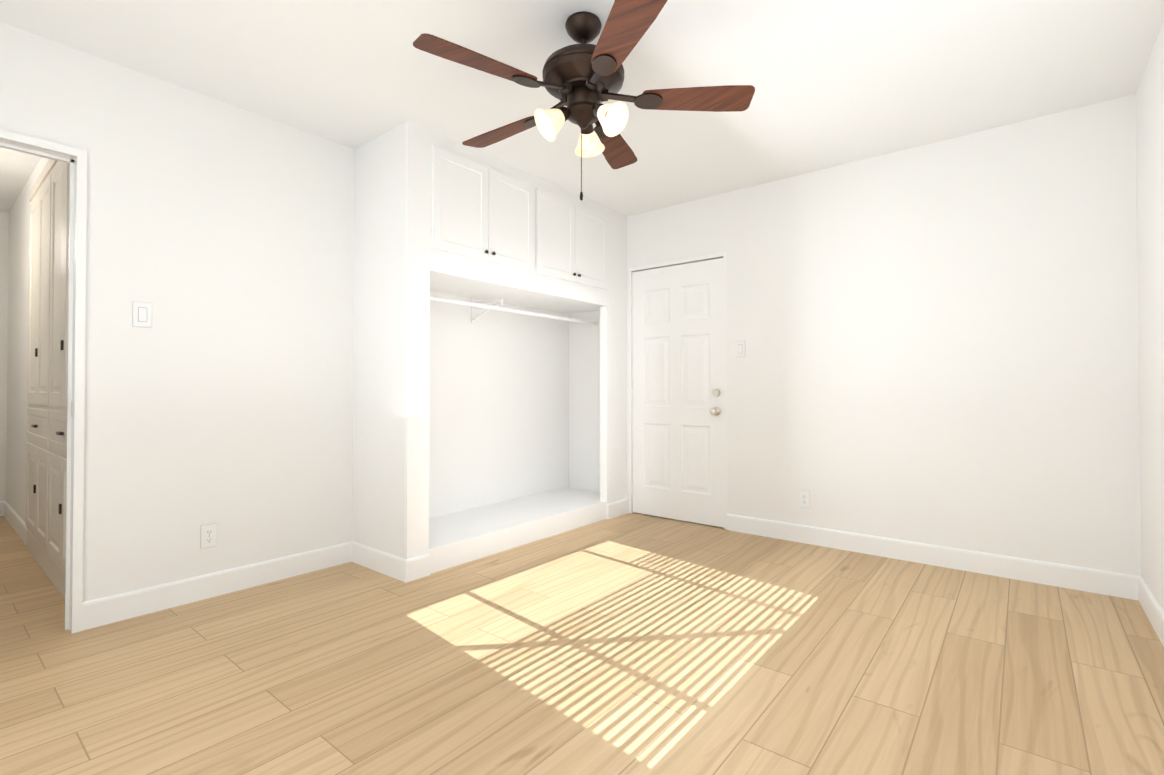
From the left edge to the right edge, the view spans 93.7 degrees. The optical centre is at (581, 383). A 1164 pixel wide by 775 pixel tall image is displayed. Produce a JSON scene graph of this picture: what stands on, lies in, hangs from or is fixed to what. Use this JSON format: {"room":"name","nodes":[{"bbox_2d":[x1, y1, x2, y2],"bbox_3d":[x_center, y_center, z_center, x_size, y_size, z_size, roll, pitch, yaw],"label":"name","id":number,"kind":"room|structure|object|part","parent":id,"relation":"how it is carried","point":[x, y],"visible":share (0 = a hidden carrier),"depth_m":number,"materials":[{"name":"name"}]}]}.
{"room":"empty bedroom","nodes":[
{"label":"empty bedroom","id":0,"kind":"room"},
{"bbox_2d":[0,211,8,500],"bbox_3d":[-5.142,-0.169,4.240,0.100,2.536,1.120,-1,-1,39],"label":"wall","id":1,"kind":"structure","parent":0,"point":[4,241],"depth_m":4.55,"materials":[{"name":"paint"}]},
{"bbox_2d":[6,157,48,522],"bbox_3d":[-3.496,-0.177,3.566,3.308,2.536,0.100,-1,-1,39],"label":"wall","id":2,"kind":"structure","parent":0,"point":[17,362],"depth_m":4.12,"materials":[{"name":"paint"}]},
{"bbox_2d":[0,501,26,544],"bbox_3d":[-4.243,1.037,4.084,1.478,0.120,0.013,-1,-1,39],"label":"baseboard","id":3,"kind":"structure","parent":2,"relation":"attached to","point":[6,510],"depth_m":4.07,"materials":[{"name":"paint"}]},
{"bbox_2d":[0,22,353,601],"bbox_3d":[-2.145,-0.189,2.526,0.100,2.536,2.220,-1,-1,39],"label":"wall","id":4,"kind":"structure","parent":0,"point":[220,236],"depth_m":2.73,"materials":[{"name":"paint"}]},
{"bbox_2d":[0,129,86,632],"bbox_3d":[-2.488,0.025,2.100,0.132,2.097,0.836,-1,-1,39],"label":"door frame","id":5,"kind":"structure","parent":4,"relation":"attached to","point":[75,159],"depth_m":2.37,"materials":[{"name":"paint"}]},
{"bbox_3d":[-2.232,0.112,2.386,0.027,0.070,0.001,-1,-1,39],"label":"door strike trim","id":6,"kind":"part","parent":5,"relation":"part of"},
{"bbox_2d":[132,301,151,327],"bbox_3d":[-2.056,-0.321,2.550,0.010,0.117,0.072,-1,-1,39],"label":"light switch","id":7,"kind":"object","parent":4,"relation":"attached to","point":[142,314],"visible":1,"depth_m":2.55,"materials":[{"name":"white plastic"}]},
{"bbox_2d":[200,523,216,548],"bbox_3d":[-1.883,0.771,2.753,0.008,0.117,0.072,-1,-1,39],"label":"electrical outlet","id":8,"kind":"object","parent":4,"relation":"attached to","point":[208,536],"visible":1,"depth_m":2.75,"materials":[{"name":"white plastic"}]},
{"bbox_2d":[205,529,212,542],"bbox_3d":[-1.881,0.771,2.752,0.002,0.073,0.033,-1,-1,39],"label":"socket","id":9,"kind":"object","parent":8,"relation":"attached to","point":[208,532],"depth_m":2.75,"materials":[{"name":"white plastic"}]},
{"bbox_2d":[82,541,351,630],"bbox_3d":[-1.792,1.023,2.859,0.013,0.120,1.237,-1,-1,39],"label":"baseboard","id":10,"kind":"structure","parent":4,"relation":"attached to","point":[118,607],"depth_m":2.73,"materials":[{"name":"paint"}]},
{"bbox_2d":[352,122,405,557],"bbox_3d":[-1.280,-0.180,3.319,0.865,2.536,0.100,-1,-1,39],"label":"wall","id":11,"kind":"structure","parent":0,"point":[379,344],"depth_m":3.17,"materials":[{"name":"paint"}]},
{"bbox_2d":[348,541,419,582],"bbox_3d":[-1.157,1.026,3.153,0.548,0.120,0.043,-1,-1,39],"label":"baseboard","id":12,"kind":"structure","parent":11,"relation":"attached to","point":[396,567],"depth_m":3.10,"materials":[{"name":"paint"}]},
{"bbox_2d":[404,120,627,558],"bbox_3d":[-0.308,-0.174,3.848,0.082,2.536,2.146,-1,-1,39],"label":"trim","id":13,"kind":"structure","parent":11,"relation":"attached to","point":[424,258],"depth_m":3.28,"materials":[{"name":"paint"}]},
{"bbox_2d":[432,145,607,289],"bbox_3d":[-0.315,-1.062,3.769,0.042,0.590,1.685,-1,-1,39],"label":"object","id":14,"kind":"structure","parent":11,"relation":"attached to","point":[481,212],"depth_m":3.59,"materials":[{"name":"paint"}]},
{"bbox_3d":[-0.725,-1.068,3.281,0.018,0.590,0.411,-1,-1,39],"label":"door","id":15,"kind":"part","parent":14,"relation":"part of","materials":[{"name":"paint"}]},
{"bbox_3d":[-0.465,-1.064,3.603,0.018,0.590,0.411,-1,-1,39],"label":"door","id":16,"kind":"part","parent":14,"relation":"part of","materials":[{"name":"paint"}]},
{"bbox_3d":[-0.186,-1.060,3.948,0.018,0.590,0.413,-1,-1,39],"label":"door","id":17,"kind":"part","parent":14,"relation":"part of","materials":[{"name":"paint"}]},
{"bbox_3d":[0.076,-1.056,4.271,0.018,0.590,0.413,-1,-1,39],"label":"door","id":18,"kind":"part","parent":14,"relation":"part of","materials":[{"name":"paint"}]},
{"bbox_2d":[429,291,568,517],"bbox_3d":[-0.853,-0.168,4.353,0.230,2.536,2.046,-1,-1,39],"label":"wall","id":19,"kind":"structure","parent":0,"point":[498,406],"depth_m":4.36,"materials":[{"name":"paint"}]},
{"bbox_2d":[430,295,596,324],"bbox_3d":[-0.630,-0.559,4.178,0.338,0.193,2.038,-1,-1,39],"label":"hanging rail","id":20,"kind":"object","parent":19,"relation":"attached to","point":[473,304],"visible":0.75,"depth_m":4.07,"materials":[{"name":"white metal"}]},
{"bbox_2d":[430,271,602,313],"bbox_3d":[-0.517,-0.673,4.087,0.635,0.030,2.046,-1,-1,39],"label":"shelf","id":21,"kind":"object","parent":19,"relation":"attached to","point":[449,284],"depth_m":4.05,"materials":[{"name":"paint"}]},
{"bbox_2d":[0,512,1163,774],"bbox_3d":[-1.335,1.137,3.236,7.266,0.100,4.566,-1,-1,39],"label":"floor","id":22,"kind":"structure","parent":0,"point":[634,644],"depth_m":2.03,"materials":[{"name":"brown wood"}]},
{"bbox_2d":[26,165,45,567],"bbox_3d":[-3.324,-0.092,3.343,0.895,2.360,0.027,-1,-1,39],"label":"tall cabinet","id":23,"kind":"object","parent":22,"relation":"on","point":[36,365],"depth_m":3.34,"materials":[{"name":"paint"}]},
{"bbox_3d":[-3.486,0.665,3.461,0.423,0.550,0.020,-1,-1,39],"label":"door","id":24,"kind":"part","parent":23,"relation":"part of","materials":[{"name":"paint"}]},
{"bbox_3d":[-3.486,-0.525,3.475,0.423,1.310,0.020,-1,-1,39],"label":"door","id":25,"kind":"part","parent":23,"relation":"part of","materials":[{"name":"paint"}]},
{"bbox_3d":[-3.332,0.228,3.317,0.090,0.880,0.017,-1,-1,39],"label":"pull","id":26,"kind":"part","parent":23,"relation":"part of","materials":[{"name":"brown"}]},
{"bbox_3d":[-3.320,0.258,3.332,0.850,0.200,0.020,-1,-1,39],"label":"drawer","id":27,"kind":"part","parent":23,"relation":"part of","materials":[{"name":"paint"}]},
{"bbox_3d":[-3.154,0.661,3.193,0.423,0.550,0.020,-1,-1,39],"label":"door","id":28,"kind":"part","parent":23,"relation":"part of","materials":[{"name":"paint"}]},
{"bbox_3d":[-3.154,-0.528,3.206,0.423,1.310,0.020,-1,-1,39],"label":"door","id":29,"kind":"part","parent":23,"relation":"part of","materials":[{"name":"paint"}]},
{"bbox_2d":[42,159,69,598],"bbox_3d":[-2.628,-0.098,2.781,0.895,2.360,0.027,-1,-1,39],"label":"tall cabinet","id":30,"kind":"object","parent":22,"relation":"on","point":[47,372],"depth_m":2.91,"materials":[{"name":"paint"}]},
{"bbox_3d":[-2.802,0.658,2.908,0.423,0.550,0.020,-1,-1,39],"label":"door","id":31,"kind":"part","parent":30,"relation":"part of","materials":[{"name":"paint"}]},
{"bbox_3d":[-2.802,-0.532,2.922,0.423,1.310,0.020,-1,-1,39],"label":"door","id":32,"kind":"part","parent":30,"relation":"part of","materials":[{"name":"paint"}]},
{"bbox_3d":[-2.636,0.252,2.779,0.850,0.200,0.020,-1,-1,39],"label":"drawer","id":33,"kind":"part","parent":30,"relation":"part of","materials":[{"name":"paint"}]},
{"bbox_3d":[-2.647,0.222,2.764,0.090,0.880,0.017,-1,-1,39],"label":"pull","id":34,"kind":"part","parent":30,"relation":"part of","materials":[{"name":"brown"}]},
{"bbox_3d":[-2.470,0.655,2.640,0.423,0.550,0.020,-1,-1,39],"label":"door","id":35,"kind":"part","parent":30,"relation":"part of","materials":[{"name":"paint"}]},
{"bbox_3d":[-2.470,-0.535,2.653,0.423,1.310,0.020,-1,-1,39],"label":"door","id":36,"kind":"part","parent":30,"relation":"part of","materials":[{"name":"paint"}]},
{"bbox_2d":[429,488,606,573],"bbox_3d":[-0.510,1.027,4.062,0.651,0.140,2.046,-1,-1,39],"label":"platform","id":37,"kind":"object","parent":22,"relation":"on","point":[462,537],"visible":0.61,"depth_m":3.82,"materials":[{"name":"paint"}]},
{"bbox_2d":[0,0,1163,215],"bbox_3d":[-1.335,-1.499,3.266,7.266,0.100,4.566,-1,-1,39],"label":"ceiling","id":38,"kind":"structure","parent":0,"point":[836,82],"depth_m":2.52,"materials":[{"name":"paint"}]},
{"bbox_2d":[413,0,754,200],"bbox_3d":[-0.033,-1.088,2.232,1.267,0.744,1.317,-1,-1,39],"label":"ceiling fan","id":39,"kind":"object","parent":38,"relation":"hanging from","point":[582,80],"visible":1,"depth_m":2.14,"materials":[{"name":"brown wood"}]},
{"bbox_3d":[-0.377,-1.148,1.952,0.225,0.035,0.446,-1,-1,39],"label":"blade","id":40,"kind":"part","parent":39,"relation":"part of","materials":[{"name":"brown wood"}]},
{"bbox_3d":[-0.361,-1.142,2.481,0.445,0.035,0.139,-1,-1,39],"label":"blade","id":41,"kind":"part","parent":39,"relation":"part of","materials":[{"name":"brown wood"}]},
{"bbox_3d":[-0.137,-1.027,2.162,0.120,0.124,0.125,-1,-1,39],"label":"lamp shade","id":42,"kind":"part","parent":39,"relation":"part of","materials":[{"name":"white glass"}]},
{"bbox_3d":[-0.074,-1.075,2.182,0.058,0.060,0.069,-1,-1,39],"label":"arm","id":43,"kind":"part","parent":39,"relation":"part of"},
{"bbox_3d":[-0.002,-0.917,2.148,0.014,0.398,0.013,-1,-1,39],"label":"chain","id":44,"kind":"part","parent":39,"relation":"part of","materials":[{"name":"brown metal"}]},
{"bbox_3d":[0.006,-1.249,2.209,0.332,0.154,0.332,-1,-1,39],"label":"motor","id":45,"kind":"part","parent":39,"relation":"part of","materials":[{"name":"brown metal"}]},
{"bbox_3d":[0.016,-1.074,2.290,0.058,0.060,0.070,-1,-1,39],"label":"arm","id":46,"kind":"part","parent":39,"relation":"part of"},
{"bbox_3d":[0.024,-1.025,2.354,0.122,0.124,0.125,-1,-1,39],"label":"lamp shade","id":47,"kind":"part","parent":39,"relation":"part of","materials":[{"name":"white glass"}]},
{"bbox_3d":[0.066,-1.075,2.156,0.072,0.060,0.056,-1,-1,39],"label":"arm","id":48,"kind":"part","parent":39,"relation":"part of"},
{"bbox_3d":[0.113,-1.028,2.117,0.124,0.124,0.132,-1,-1,39],"label":"lamp shade","id":49,"kind":"part","parent":39,"relation":"part of","materials":[{"name":"white glass"}]},
{"bbox_3d":[0.151,-1.140,2.646,0.246,0.035,0.443,-1,-1,39],"label":"blade","id":50,"kind":"part","parent":39,"relation":"part of","materials":[{"name":"brown wood"}]},
{"bbox_3d":[0.136,-1.150,1.764,0.414,0.035,0.328,-1,-1,39],"label":"blade","id":51,"kind":"part","parent":39,"relation":"part of","materials":[{"name":"brown wood"}]},
{"bbox_3d":[0.469,-1.145,2.200,0.403,0.035,0.345,-1,-1,39],"label":"blade","id":52,"kind":"part","parent":39,"relation":"part of","materials":[{"name":"brown wood"}]},
{"bbox_2d":[569,94,1140,575],"bbox_3d":[1.313,-0.172,3.982,4.066,2.536,0.100,-1,-1,39],"label":"wall","id":53,"kind":"structure","parent":0,"point":[941,342],"depth_m":3.25,"materials":[{"name":"paint"}]},
{"bbox_2d":[607,499,628,518],"bbox_3d":[0.302,1.042,4.530,0.015,0.120,0.296,-1,-1,39],"label":"baseboard","id":54,"kind":"structure","parent":53,"relation":"attached to","point":[621,507],"depth_m":4.52,"materials":[{"name":"paint"}]},
{"bbox_2d":[631,258,723,527],"bbox_3d":[0.759,0.071,4.396,0.837,2.042,0.052,-1,-1,39],"label":"door leaf","id":55,"kind":"structure","parent":53,"relation":"in","point":[678,376],"depth_m":4.36,"materials":[{"name":"paint"}]},
{"bbox_3d":[0.436,0.093,4.653,0.012,1.670,0.045,-1,-1,39],"label":"entry door hinges","id":56,"kind":"part","parent":55,"relation":"part of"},
{"bbox_2d":[709,407,719,414],"bbox_3d":[1.002,0.212,4.134,0.066,0.066,0.071,-1,-1,39],"label":"door knob","id":57,"kind":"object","parent":55,"relation":"attached to","point":[714,411],"depth_m":4.12,"materials":[{"name":"silver metal"}]},
{"bbox_2d":[712,389,719,396],"bbox_3d":[1.017,0.073,4.153,0.062,0.062,0.026,-1,-1,39],"label":"lock","id":58,"kind":"object","parent":55,"relation":"attached to","point":[715,392],"depth_m":4.15,"materials":[{"name":"silver metal"}]},
{"bbox_2d":[629,252,726,529],"bbox_3d":[0.779,0.056,4.417,0.886,2.090,0.111,-1,-1,39],"label":"trim","id":59,"kind":"structure","parent":53,"relation":"attached to","point":[723,255],"depth_m":4.33,"materials":[{"name":"paint"}]},
{"bbox_2d":[736,341,744,356],"bbox_3d":[1.169,-0.253,4.028,0.072,0.117,0.010,-1,-1,39],"label":"light switch","id":60,"kind":"object","parent":53,"relation":"attached to","point":[740,348],"visible":1,"depth_m":4.02,"materials":[{"name":"white plastic"}]},
{"bbox_2d":[799,490,809,507],"bbox_3d":[1.522,0.793,3.731,0.072,0.117,0.008,-1,-1,39],"label":"electrical outlet","id":61,"kind":"object","parent":53,"relation":"attached to","point":[804,498],"visible":1,"depth_m":3.73,"materials":[{"name":"white plastic"}]},
{"bbox_2d":[802,494,806,503],"bbox_3d":[1.521,0.793,3.730,0.033,0.073,0.002,-1,-1,39],"label":"socket","id":62,"kind":"object","parent":61,"relation":"attached to","point":[804,496],"depth_m":3.73,"materials":[{"name":"white plastic"}]},
{"bbox_2d":[727,514,1131,598],"bbox_3d":[1.927,1.029,3.400,2.164,0.120,0.013,-1,-1,39],"label":"baseboard","id":63,"kind":"structure","parent":53,"relation":"attached to","point":[1115,584],"depth_m":3.20,"materials":[{"name":"paint"}]},
{"bbox_2d":[1136,21,1163,610],"bbox_3d":[1.452,-0.207,0.999,0.100,2.536,4.566,-1,-1,39],"label":"wall","id":64,"kind":"structure","parent":0,"point":[1150,159],"depth_m":2.44,"materials":[{"name":"paint"}]},
{"bbox_2d":[1132,575,1163,646],"bbox_3d":[1.408,1.001,1.021,0.013,0.120,4.366,-1,-1,39],"label":"baseboard","id":65,"kind":"structure","parent":64,"relation":"attached to","point":[1141,592],"depth_m":2.47,"materials":[{"name":"paint"}]}
]}

